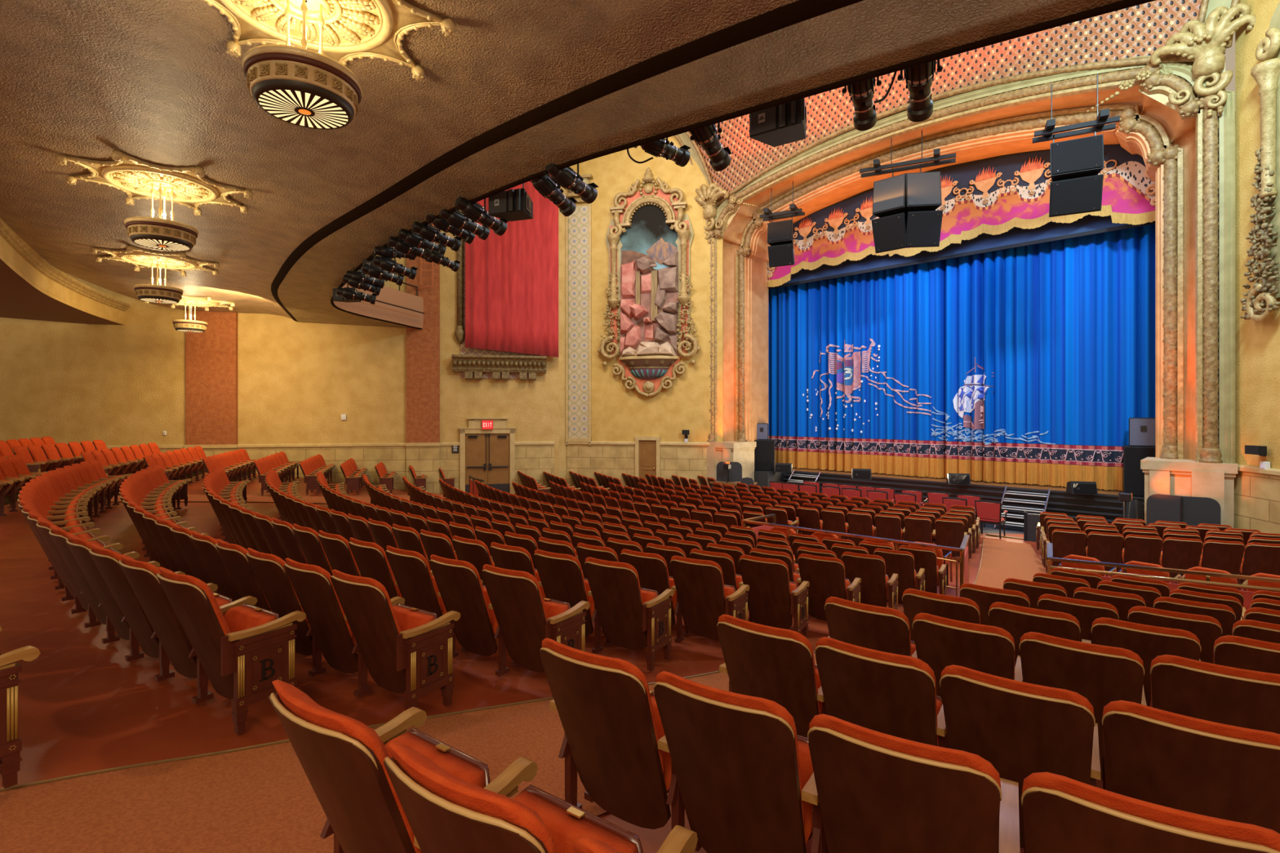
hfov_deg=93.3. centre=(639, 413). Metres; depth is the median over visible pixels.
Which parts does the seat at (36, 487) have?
armrest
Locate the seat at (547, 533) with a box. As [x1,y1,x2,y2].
[542,528,578,560]
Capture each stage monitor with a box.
[775,462,791,472]
[851,468,871,479]
[946,473,970,484]
[1066,480,1097,494]
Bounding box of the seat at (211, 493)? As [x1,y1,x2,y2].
[208,490,253,543]
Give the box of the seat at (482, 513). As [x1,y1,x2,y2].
[476,506,493,528]
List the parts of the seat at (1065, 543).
panel, panel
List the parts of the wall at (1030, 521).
post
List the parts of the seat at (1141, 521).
panel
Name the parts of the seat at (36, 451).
armrest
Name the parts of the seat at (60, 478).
armrest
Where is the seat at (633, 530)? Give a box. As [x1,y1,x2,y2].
[628,525,653,541]
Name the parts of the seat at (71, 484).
armrest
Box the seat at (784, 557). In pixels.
[749,548,799,586]
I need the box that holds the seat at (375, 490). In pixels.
[373,486,384,507]
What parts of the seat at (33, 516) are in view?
panel, armrest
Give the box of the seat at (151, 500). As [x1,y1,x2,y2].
[123,478,172,506]
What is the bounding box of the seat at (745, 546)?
[719,537,752,555]
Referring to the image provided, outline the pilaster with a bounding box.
[564,173,593,444]
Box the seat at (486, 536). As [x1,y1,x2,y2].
[474,526,506,556]
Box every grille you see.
[333,288,343,300]
[488,191,506,213]
[750,106,776,135]
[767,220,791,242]
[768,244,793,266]
[776,464,790,471]
[853,470,870,478]
[871,213,906,252]
[872,173,904,213]
[906,172,941,205]
[906,211,942,246]
[950,475,968,484]
[1074,484,1096,493]
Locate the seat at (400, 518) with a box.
[390,508,410,527]
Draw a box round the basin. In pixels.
[620,359,677,367]
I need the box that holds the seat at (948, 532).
[932,518,967,557]
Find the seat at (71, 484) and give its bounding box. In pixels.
[55,467,106,517]
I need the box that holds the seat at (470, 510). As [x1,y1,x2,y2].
[463,503,479,517]
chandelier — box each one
[124,182,199,251]
[133,260,183,303]
[172,301,208,332]
[241,0,363,129]
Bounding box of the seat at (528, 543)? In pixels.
[504,531,537,568]
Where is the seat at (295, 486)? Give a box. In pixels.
[266,472,297,489]
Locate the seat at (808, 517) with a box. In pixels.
[796,506,822,535]
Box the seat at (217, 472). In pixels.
[212,469,247,504]
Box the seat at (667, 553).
[645,542,685,576]
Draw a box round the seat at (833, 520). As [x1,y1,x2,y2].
[820,508,848,539]
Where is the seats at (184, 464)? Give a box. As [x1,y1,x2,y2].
[5,436,980,539]
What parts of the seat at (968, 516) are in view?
panel, panel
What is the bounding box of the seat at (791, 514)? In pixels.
[774,503,799,533]
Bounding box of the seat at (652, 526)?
[644,520,666,536]
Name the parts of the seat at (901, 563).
armrest, panel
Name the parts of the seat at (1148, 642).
armrest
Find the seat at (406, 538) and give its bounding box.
[391,524,431,570]
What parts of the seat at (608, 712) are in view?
armrest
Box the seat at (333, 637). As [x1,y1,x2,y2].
[283,558,357,676]
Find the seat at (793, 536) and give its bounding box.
[788,533,819,554]
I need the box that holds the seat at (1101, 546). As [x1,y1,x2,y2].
[1084,531,1124,572]
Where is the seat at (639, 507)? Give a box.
[633,501,651,522]
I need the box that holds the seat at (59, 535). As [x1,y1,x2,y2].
[48,524,139,628]
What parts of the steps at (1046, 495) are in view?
rail, rail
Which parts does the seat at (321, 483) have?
panel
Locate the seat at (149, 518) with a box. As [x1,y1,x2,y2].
[142,511,208,572]
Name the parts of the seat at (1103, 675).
armrest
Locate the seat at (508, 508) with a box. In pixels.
[501,502,515,523]
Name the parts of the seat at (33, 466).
panel, armrest, armrest, leg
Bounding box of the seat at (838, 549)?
[831,543,868,559]
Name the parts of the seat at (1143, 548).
panel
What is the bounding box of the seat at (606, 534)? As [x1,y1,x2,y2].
[601,528,631,546]
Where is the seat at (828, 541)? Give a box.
[822,537,855,551]
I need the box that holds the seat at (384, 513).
[375,505,394,527]
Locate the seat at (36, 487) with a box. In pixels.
[24,482,88,515]
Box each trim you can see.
[106,442,459,449]
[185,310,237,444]
[271,0,863,321]
[330,0,1155,329]
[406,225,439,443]
[515,441,554,445]
[566,440,635,445]
[659,441,710,446]
[1237,464,1279,476]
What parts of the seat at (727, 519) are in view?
panel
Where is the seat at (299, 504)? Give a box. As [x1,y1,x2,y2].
[293,497,314,529]
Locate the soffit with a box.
[0,258,122,324]
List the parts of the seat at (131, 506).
panel, armrest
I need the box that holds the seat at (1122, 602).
[1073,586,1146,622]
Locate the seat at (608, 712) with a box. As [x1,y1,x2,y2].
[539,638,671,829]
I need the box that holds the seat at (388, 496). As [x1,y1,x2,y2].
[384,492,397,511]
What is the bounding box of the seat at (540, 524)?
[528,516,549,537]
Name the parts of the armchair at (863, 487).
frame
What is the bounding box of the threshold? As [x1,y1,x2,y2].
[986,533,1023,539]
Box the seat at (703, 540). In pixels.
[685,533,716,551]
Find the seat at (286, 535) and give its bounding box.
[271,517,307,564]
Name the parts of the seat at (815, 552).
panel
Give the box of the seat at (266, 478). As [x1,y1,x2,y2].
[264,477,297,519]
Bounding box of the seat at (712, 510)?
[698,505,717,523]
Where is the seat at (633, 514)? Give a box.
[621,508,639,520]
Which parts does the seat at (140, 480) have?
armrest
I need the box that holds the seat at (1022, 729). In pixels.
[936,664,1095,848]
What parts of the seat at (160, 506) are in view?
armrest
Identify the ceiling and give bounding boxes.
[0,0,798,319]
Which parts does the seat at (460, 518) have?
panel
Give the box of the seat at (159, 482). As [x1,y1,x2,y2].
[146,466,186,509]
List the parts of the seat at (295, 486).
armrest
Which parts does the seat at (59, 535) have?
panel, armrest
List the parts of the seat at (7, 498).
panel, armrest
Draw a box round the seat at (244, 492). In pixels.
[216,466,249,503]
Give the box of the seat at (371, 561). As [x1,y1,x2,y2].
[348,537,402,599]
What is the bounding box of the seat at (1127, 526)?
[1122,524,1157,533]
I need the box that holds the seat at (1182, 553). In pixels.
[1158,537,1203,578]
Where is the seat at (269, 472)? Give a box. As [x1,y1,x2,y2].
[267,471,297,488]
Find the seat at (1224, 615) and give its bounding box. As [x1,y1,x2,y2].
[1153,596,1235,636]
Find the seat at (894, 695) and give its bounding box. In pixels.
[814,636,942,746]
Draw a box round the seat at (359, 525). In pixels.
[346,513,375,543]
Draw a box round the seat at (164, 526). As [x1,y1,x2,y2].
[155,516,194,577]
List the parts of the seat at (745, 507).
panel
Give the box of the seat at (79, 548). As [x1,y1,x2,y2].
[66,533,159,644]
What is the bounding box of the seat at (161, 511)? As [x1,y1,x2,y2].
[118,488,173,550]
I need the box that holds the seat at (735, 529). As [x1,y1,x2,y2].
[729,524,757,548]
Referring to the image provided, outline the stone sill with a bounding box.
[451,354,546,380]
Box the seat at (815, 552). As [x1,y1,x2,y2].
[795,546,836,573]
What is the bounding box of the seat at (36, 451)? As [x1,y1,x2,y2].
[26,444,71,471]
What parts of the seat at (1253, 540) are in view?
panel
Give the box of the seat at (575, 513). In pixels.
[567,506,584,526]
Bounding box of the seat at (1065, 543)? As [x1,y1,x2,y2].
[1045,528,1087,571]
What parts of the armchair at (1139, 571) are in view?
armrest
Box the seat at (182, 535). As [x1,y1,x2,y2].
[170,523,215,592]
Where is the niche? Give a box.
[597,167,700,397]
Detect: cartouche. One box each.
[693,182,757,243]
[1086,2,1256,117]
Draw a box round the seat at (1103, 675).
[1014,631,1144,780]
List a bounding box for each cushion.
[0,456,17,479]
[0,469,5,479]
[7,454,31,475]
[12,445,34,463]
[17,494,42,515]
[18,489,48,519]
[19,499,39,511]
[21,485,51,521]
[22,504,41,515]
[24,482,52,515]
[26,444,48,461]
[28,511,45,519]
[29,479,56,511]
[35,475,60,506]
[36,517,57,528]
[41,472,65,501]
[48,470,71,497]
[49,524,71,537]
[55,467,78,489]
[63,465,84,486]
[63,514,76,520]
[64,509,75,515]
[64,520,79,527]
[66,504,76,509]
[66,533,93,549]
[68,526,85,533]
[69,500,78,504]
[71,463,92,483]
[76,533,93,540]
[80,451,95,462]
[80,461,100,480]
[88,459,108,478]
[88,540,104,546]
[89,543,122,560]
[90,449,108,466]
[119,484,139,506]
[119,488,136,502]
[120,481,142,506]
[120,492,133,499]
[123,478,144,506]
[123,496,135,502]
[126,475,146,502]
[127,500,138,507]
[130,473,150,498]
[134,505,146,514]
[135,471,154,491]
[140,468,158,488]
[143,511,156,520]
[146,466,164,488]
[152,464,169,483]
[153,505,163,510]
[154,501,162,505]
[154,510,165,515]
[155,516,173,527]
[159,514,169,519]
[171,523,193,535]
[191,530,218,544]
[202,480,214,492]
[203,478,217,493]
[203,484,213,489]
[204,475,220,496]
[205,487,213,491]
[206,473,222,496]
[208,471,224,493]
[208,490,217,495]
[212,469,227,489]
[213,493,221,500]
[214,595,230,606]
[216,466,230,487]
[220,497,230,505]
[223,604,276,632]
[229,498,236,502]
[229,502,241,510]
[240,506,256,515]
[254,511,273,521]
[265,475,276,488]
[266,472,279,489]
[267,471,279,487]
[279,490,286,496]
[285,493,294,499]
[293,497,304,503]
[303,501,316,507]
[344,494,353,500]
[351,634,355,644]
[352,497,364,504]
[363,501,377,508]
[385,731,485,788]
[387,741,556,852]
[392,604,435,631]
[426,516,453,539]
[430,554,492,625]
[431,575,447,615]
[453,535,493,565]
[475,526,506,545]
[476,506,493,519]
[482,586,497,635]
[483,564,547,620]
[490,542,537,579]
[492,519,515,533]
[501,502,515,515]
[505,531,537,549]
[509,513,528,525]
[512,790,638,852]
[514,505,528,515]
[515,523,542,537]
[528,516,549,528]
[534,549,590,609]
[534,570,545,597]
[538,537,576,557]
[542,528,572,545]
[542,600,568,617]
[542,638,664,775]
[544,511,562,523]
[550,520,573,533]
[553,504,568,515]
[561,515,581,525]
[568,506,584,518]
[573,532,604,546]
[573,835,622,852]
[574,524,600,537]
[577,500,592,511]
[577,542,618,562]
[582,518,603,529]
[584,579,594,619]
[585,557,643,604]
[591,502,606,514]
[602,528,631,541]
[604,521,627,533]
[605,505,622,517]
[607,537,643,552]
[621,549,672,602]
[622,517,643,528]
[628,525,653,536]
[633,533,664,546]
[634,501,651,513]
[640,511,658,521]
[640,589,657,631]
[644,520,666,530]
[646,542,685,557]
[650,694,671,791]
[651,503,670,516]
[656,529,684,540]
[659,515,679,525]
[668,524,693,534]
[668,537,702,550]
[669,577,676,612]
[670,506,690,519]
[671,555,725,602]
[679,502,697,510]
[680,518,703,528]
[686,533,716,544]
[695,528,722,537]
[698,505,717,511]
[704,521,728,530]
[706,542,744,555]
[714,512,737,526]
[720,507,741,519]
[720,537,752,548]
[724,586,735,598]
[735,575,742,589]
[739,555,791,600]
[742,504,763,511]
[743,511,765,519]
[757,535,789,546]
[758,528,786,540]
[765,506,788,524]
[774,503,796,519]
[789,533,819,542]
[789,582,797,593]
[792,539,826,549]
[793,573,799,586]
[794,564,799,573]
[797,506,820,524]
[797,546,836,558]
[797,739,813,844]
[798,553,846,599]
[815,667,822,714]
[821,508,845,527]
[822,537,855,546]
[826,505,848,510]
[831,543,868,553]
[841,551,886,593]
[845,579,850,591]
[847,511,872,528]
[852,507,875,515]
[858,541,893,549]
[874,548,915,585]
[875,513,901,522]
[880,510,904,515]
[885,575,888,594]
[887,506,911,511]
[902,588,980,624]
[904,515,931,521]
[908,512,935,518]
[911,643,915,654]
[914,570,916,589]
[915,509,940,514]
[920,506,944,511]
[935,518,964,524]
[936,698,942,742]
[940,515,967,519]
[941,664,1094,721]
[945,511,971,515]
[949,508,974,512]
[960,582,1030,608]
[989,601,1079,639]
[1003,577,1066,594]
[1020,631,1143,672]
[1033,573,1090,587]
[1038,594,1118,617]
[1040,511,1067,516]
[1044,515,1074,520]
[1046,519,1077,524]
[1048,524,1080,528]
[1050,568,1103,580]
[1052,528,1086,534]
[1074,586,1145,603]
[1075,515,1106,519]
[1076,518,1108,524]
[1084,522,1116,527]
[1084,526,1119,532]
[1087,531,1124,537]
[1091,617,1199,644]
[1097,580,1161,595]
[1102,700,1279,784]
[1104,768,1106,790]
[1111,520,1143,525]
[1111,574,1168,587]
[1114,517,1146,523]
[1121,548,1124,564]
[1122,524,1156,529]
[1122,528,1158,535]
[1124,534,1162,547]
[1128,605,1221,626]
[1146,523,1181,528]
[1150,654,1279,702]
[1153,596,1235,614]
[1155,520,1187,525]
[1159,551,1162,565]
[1163,527,1199,532]
[1168,589,1241,604]
[1177,582,1243,595]
[1185,525,1220,530]
[1197,523,1231,528]
[1198,555,1202,567]
[1204,534,1243,541]
[1205,529,1243,535]
[1213,635,1279,650]
[1224,528,1261,533]
[1231,619,1279,635]
[1239,557,1243,574]
[1244,607,1279,616]
[1247,537,1279,543]
[1248,532,1279,538]
[1249,598,1279,608]
[1252,590,1279,597]
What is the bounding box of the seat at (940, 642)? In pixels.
[911,613,1015,698]
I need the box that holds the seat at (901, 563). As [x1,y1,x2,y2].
[873,548,924,604]
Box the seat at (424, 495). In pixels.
[420,488,431,506]
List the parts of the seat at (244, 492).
panel, armrest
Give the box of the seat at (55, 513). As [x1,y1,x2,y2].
[21,485,87,521]
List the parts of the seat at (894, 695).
armrest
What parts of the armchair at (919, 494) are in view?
backrest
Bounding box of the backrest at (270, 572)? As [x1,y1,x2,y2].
[247,547,308,623]
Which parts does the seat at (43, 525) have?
panel, armrest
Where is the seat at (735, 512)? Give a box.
[720,507,745,526]
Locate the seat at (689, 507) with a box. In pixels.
[679,502,697,519]
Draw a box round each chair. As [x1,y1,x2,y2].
[740,477,753,491]
[1122,499,1143,519]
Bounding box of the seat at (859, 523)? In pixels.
[845,511,875,546]
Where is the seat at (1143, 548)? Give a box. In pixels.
[1118,534,1163,571]
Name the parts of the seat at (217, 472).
armrest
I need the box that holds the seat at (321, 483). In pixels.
[319,481,349,511]
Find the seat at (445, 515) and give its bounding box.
[435,507,455,525]
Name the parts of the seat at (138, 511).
panel, armrest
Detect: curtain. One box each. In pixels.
[465,174,558,357]
[768,224,1155,491]
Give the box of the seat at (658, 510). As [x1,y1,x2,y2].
[651,503,670,523]
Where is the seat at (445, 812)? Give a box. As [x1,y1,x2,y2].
[383,741,643,852]
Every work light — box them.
[681,430,689,438]
[1244,444,1266,456]
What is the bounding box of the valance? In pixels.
[767,143,1155,287]
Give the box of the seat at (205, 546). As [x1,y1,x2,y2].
[190,530,239,602]
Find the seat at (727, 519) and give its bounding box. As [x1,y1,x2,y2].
[714,512,750,532]
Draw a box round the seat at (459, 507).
[452,500,466,514]
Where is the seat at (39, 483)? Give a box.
[29,479,89,515]
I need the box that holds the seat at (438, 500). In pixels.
[433,494,445,509]
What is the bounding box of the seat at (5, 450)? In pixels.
[0,440,13,456]
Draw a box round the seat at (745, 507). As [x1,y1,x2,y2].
[742,504,767,520]
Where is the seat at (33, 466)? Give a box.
[12,445,58,472]
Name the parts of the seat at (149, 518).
panel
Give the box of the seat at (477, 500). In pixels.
[471,493,484,508]
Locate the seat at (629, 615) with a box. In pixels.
[584,557,674,671]
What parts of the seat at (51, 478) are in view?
armrest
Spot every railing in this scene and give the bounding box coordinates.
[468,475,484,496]
[741,514,969,587]
[1047,542,1279,610]
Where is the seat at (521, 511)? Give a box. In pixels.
[513,505,528,524]
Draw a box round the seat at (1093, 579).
[1050,568,1103,589]
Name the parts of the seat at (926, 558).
armrest, panel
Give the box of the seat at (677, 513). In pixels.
[670,506,690,525]
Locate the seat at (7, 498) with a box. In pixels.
[0,469,35,508]
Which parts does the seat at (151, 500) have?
armrest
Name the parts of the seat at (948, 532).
leg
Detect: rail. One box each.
[360,267,417,296]
[933,548,957,596]
[1049,565,1279,592]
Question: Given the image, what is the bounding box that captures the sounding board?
[675,0,1239,200]
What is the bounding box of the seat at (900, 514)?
[879,510,904,545]
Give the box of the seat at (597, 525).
[581,518,604,543]
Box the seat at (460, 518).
[452,511,474,530]
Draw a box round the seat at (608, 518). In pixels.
[601,513,622,524]
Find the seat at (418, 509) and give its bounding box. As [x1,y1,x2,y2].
[410,500,427,519]
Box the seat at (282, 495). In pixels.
[278,490,297,525]
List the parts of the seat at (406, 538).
panel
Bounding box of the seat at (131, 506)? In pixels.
[126,500,188,567]
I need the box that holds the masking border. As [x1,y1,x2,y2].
[768,213,1155,289]
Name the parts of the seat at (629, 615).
panel, panel, armrest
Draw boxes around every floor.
[0,472,1177,852]
[774,466,1123,495]
[979,523,1023,534]
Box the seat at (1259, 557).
[1236,542,1279,590]
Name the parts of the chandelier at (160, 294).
rod, rod, glass, rod, rod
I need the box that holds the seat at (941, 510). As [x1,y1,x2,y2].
[920,506,944,515]
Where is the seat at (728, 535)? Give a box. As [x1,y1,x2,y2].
[724,531,755,548]
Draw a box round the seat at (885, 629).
[824,596,915,657]
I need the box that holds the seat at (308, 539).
[292,523,333,576]
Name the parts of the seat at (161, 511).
armrest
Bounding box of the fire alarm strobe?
[341,414,346,419]
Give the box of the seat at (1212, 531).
[1202,529,1243,548]
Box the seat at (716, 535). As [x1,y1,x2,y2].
[695,528,722,544]
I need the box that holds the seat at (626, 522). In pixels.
[622,517,643,537]
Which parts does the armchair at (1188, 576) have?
armrest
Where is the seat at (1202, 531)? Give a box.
[1185,525,1220,543]
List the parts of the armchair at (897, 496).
backrest, frame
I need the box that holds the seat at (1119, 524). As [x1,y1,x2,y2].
[1111,520,1143,534]
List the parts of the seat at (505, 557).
panel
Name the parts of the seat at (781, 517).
panel, panel, armrest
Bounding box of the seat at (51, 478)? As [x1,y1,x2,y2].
[41,472,97,523]
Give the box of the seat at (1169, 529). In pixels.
[1163,527,1199,534]
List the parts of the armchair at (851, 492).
frame, backrest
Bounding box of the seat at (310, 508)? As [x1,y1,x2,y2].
[302,501,325,533]
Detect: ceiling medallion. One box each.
[54,150,253,216]
[89,245,220,276]
[144,295,235,311]
[204,0,455,80]
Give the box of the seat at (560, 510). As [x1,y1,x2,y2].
[552,504,569,521]
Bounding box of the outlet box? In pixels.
[1259,461,1270,470]
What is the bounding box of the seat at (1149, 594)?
[1097,580,1161,608]
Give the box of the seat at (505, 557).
[489,542,545,597]
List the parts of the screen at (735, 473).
panel, panel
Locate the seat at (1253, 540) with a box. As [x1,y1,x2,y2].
[1239,537,1279,584]
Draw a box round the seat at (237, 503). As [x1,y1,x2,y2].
[202,484,245,536]
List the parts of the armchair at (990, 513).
backrest, frame, seat, leg, armrest, leg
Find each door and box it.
[458,417,515,494]
[635,435,660,484]
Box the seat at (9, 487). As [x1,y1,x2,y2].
[0,477,25,511]
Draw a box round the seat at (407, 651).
[330,569,460,711]
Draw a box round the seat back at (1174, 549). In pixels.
[1161,537,1202,562]
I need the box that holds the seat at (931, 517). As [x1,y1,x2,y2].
[908,512,936,543]
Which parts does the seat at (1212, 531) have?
panel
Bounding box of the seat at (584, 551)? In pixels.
[576,542,618,577]
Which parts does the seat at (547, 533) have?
panel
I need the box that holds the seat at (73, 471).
[63,465,112,513]
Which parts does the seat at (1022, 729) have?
armrest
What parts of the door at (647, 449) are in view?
panel moulding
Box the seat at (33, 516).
[26,511,111,601]
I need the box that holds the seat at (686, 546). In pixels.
[667,537,702,558]
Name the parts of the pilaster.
tile panel, capital panel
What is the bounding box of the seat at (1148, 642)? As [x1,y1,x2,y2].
[1081,617,1201,706]
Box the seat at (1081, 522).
[1076,518,1108,531]
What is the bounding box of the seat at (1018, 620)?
[988,601,1080,666]
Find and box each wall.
[0,208,559,485]
[0,234,129,324]
[333,283,423,328]
[559,186,567,480]
[567,135,723,442]
[1023,511,1040,542]
[1217,115,1218,437]
[1235,0,1279,469]
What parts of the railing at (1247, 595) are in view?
post, post, handrail, crimson panel, post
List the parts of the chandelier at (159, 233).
rod, rod, glass, rod, rod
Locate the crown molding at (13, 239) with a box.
[0,217,130,311]
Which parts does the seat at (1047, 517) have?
panel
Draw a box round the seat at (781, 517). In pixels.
[764,506,798,533]
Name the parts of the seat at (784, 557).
panel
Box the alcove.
[454,209,536,378]
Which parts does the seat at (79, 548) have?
panel, armrest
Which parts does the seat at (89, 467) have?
leg, armrest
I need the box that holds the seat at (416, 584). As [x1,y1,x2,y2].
[385,545,447,618]
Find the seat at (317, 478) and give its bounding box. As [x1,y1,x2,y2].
[316,477,345,493]
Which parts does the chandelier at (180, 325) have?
rod, rod, rod, rod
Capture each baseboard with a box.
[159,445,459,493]
[186,448,237,457]
[406,445,439,493]
[515,444,554,493]
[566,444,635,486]
[660,445,706,486]
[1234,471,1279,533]
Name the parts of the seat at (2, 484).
armrest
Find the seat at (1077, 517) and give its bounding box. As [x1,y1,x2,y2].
[1075,515,1106,522]
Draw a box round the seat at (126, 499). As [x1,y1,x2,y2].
[122,496,182,562]
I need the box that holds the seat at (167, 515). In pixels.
[120,492,177,557]
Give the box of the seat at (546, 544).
[537,537,584,577]
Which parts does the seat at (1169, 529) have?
panel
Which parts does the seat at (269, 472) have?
armrest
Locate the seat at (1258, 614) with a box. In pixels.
[1244,607,1279,624]
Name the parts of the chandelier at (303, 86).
rod, glass, rod, rod, rod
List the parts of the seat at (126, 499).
panel, armrest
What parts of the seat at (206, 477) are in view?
armrest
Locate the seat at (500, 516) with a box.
[491,509,510,523]
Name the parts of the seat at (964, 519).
panel, panel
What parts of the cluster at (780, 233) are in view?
hanging frame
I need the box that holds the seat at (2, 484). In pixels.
[0,480,13,516]
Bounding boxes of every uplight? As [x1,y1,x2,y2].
[723,463,730,483]
[1118,492,1132,518]
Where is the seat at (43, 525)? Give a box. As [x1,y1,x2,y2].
[35,517,123,613]
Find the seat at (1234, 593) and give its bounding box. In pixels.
[1177,582,1244,617]
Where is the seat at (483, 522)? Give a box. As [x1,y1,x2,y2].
[470,515,493,529]
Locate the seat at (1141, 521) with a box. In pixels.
[1114,517,1146,526]
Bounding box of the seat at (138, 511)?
[133,505,197,569]
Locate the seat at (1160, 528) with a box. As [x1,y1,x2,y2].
[1146,523,1181,538]
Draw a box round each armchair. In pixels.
[769,480,782,492]
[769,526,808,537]
[782,482,799,493]
[798,484,817,495]
[803,480,822,493]
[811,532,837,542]
[821,485,840,497]
[822,481,838,488]
[838,483,857,495]
[841,488,866,500]
[857,484,875,497]
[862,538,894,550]
[866,489,894,502]
[874,486,895,502]
[893,492,923,506]
[901,488,927,507]
[908,542,952,591]
[926,491,950,504]
[942,497,967,511]
[956,493,985,529]
[974,500,1007,538]
[1057,554,1116,577]
[1117,560,1180,584]
[1180,566,1247,591]
[1242,573,1279,592]
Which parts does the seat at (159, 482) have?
armrest, leg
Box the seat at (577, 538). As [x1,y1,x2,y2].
[572,532,604,560]
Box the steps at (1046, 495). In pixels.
[993,485,1051,528]
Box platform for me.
[709,480,757,491]
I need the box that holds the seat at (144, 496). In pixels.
[126,475,173,502]
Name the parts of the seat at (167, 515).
panel, armrest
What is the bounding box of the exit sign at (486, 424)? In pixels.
[481,420,493,429]
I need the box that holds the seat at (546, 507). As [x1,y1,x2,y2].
[539,501,555,513]
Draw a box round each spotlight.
[336,283,377,304]
[342,268,381,295]
[345,267,384,288]
[361,255,404,285]
[372,244,415,260]
[373,252,417,279]
[387,235,432,262]
[398,228,446,255]
[411,221,462,251]
[422,229,460,271]
[426,213,475,244]
[439,208,489,239]
[454,196,508,235]
[528,173,577,216]
[544,163,598,204]
[633,137,690,166]
[689,122,731,171]
[841,76,881,130]
[897,59,942,122]
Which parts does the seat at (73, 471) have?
armrest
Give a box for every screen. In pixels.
[716,462,742,481]
[1146,493,1220,526]
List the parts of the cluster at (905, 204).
hanging frame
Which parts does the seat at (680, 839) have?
armrest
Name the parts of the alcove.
moulding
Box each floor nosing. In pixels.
[0,537,983,791]
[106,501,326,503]
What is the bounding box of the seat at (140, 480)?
[130,473,176,512]
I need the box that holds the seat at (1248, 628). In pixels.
[1231,619,1279,644]
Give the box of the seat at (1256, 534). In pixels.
[1244,532,1279,546]
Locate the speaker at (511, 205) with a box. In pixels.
[488,182,533,221]
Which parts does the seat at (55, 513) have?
armrest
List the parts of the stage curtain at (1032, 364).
crown, cord, cord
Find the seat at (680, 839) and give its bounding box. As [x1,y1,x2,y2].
[573,825,697,852]
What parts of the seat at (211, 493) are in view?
panel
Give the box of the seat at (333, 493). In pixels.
[330,488,343,512]
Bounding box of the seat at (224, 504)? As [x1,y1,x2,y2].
[219,497,248,550]
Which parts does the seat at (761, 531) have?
panel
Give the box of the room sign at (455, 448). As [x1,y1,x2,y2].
[452,445,458,453]
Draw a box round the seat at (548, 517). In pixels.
[543,511,562,528]
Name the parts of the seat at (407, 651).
panel, armrest, panel, armrest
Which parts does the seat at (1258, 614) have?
panel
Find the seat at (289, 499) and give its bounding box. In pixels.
[284,493,305,527]
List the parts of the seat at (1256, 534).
panel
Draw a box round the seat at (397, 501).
[391,494,405,513]
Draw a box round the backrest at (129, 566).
[120,554,161,574]
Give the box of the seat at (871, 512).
[851,507,875,526]
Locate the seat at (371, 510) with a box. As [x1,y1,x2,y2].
[363,501,380,521]
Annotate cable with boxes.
[626,148,653,163]
[874,71,897,103]
[1128,499,1137,519]
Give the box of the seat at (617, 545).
[606,537,643,562]
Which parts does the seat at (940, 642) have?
armrest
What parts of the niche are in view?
arch moulding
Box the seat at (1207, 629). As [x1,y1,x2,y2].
[1127,605,1222,663]
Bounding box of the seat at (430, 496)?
[426,492,437,509]
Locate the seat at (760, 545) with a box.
[755,542,799,573]
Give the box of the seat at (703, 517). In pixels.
[691,509,713,528]
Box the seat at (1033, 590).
[1003,577,1066,608]
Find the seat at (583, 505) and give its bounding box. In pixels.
[577,500,592,518]
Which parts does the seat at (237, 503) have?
panel, armrest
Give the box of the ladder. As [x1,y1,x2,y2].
[417,222,433,288]
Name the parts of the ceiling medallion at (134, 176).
dish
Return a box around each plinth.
[706,433,755,486]
[1140,445,1237,528]
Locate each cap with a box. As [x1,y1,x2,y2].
[183,444,237,448]
[405,442,439,446]
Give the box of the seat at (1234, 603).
[1168,589,1242,622]
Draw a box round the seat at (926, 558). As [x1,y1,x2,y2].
[897,545,946,595]
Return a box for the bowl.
[629,368,667,380]
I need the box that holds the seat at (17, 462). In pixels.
[6,454,48,475]
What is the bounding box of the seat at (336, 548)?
[317,530,361,577]
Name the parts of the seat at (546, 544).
panel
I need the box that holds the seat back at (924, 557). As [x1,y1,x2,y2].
[898,545,937,568]
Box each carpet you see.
[0,538,1046,852]
[111,493,445,504]
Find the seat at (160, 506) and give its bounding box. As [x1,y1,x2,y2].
[119,484,172,543]
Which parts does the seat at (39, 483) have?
armrest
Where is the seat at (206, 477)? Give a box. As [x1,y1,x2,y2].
[204,475,242,496]
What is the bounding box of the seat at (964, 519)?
[940,515,972,558]
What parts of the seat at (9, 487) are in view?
armrest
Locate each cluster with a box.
[760,181,804,267]
[859,130,955,253]
[1032,73,1119,217]
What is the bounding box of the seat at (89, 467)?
[80,461,124,506]
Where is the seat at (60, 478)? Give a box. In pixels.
[48,470,101,522]
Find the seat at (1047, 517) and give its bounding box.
[1040,515,1074,548]
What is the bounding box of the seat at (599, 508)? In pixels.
[591,502,606,522]
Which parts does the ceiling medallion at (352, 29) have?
dish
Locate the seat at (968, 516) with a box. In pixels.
[944,511,976,553]
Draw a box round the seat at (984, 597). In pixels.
[959,582,1030,626]
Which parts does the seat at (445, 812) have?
panel, armrest, number plate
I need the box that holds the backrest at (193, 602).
[158,566,231,635]
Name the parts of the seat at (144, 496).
armrest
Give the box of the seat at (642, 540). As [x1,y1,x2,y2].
[632,533,664,552]
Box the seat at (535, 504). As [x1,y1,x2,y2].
[528,497,543,514]
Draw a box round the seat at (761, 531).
[758,528,791,548]

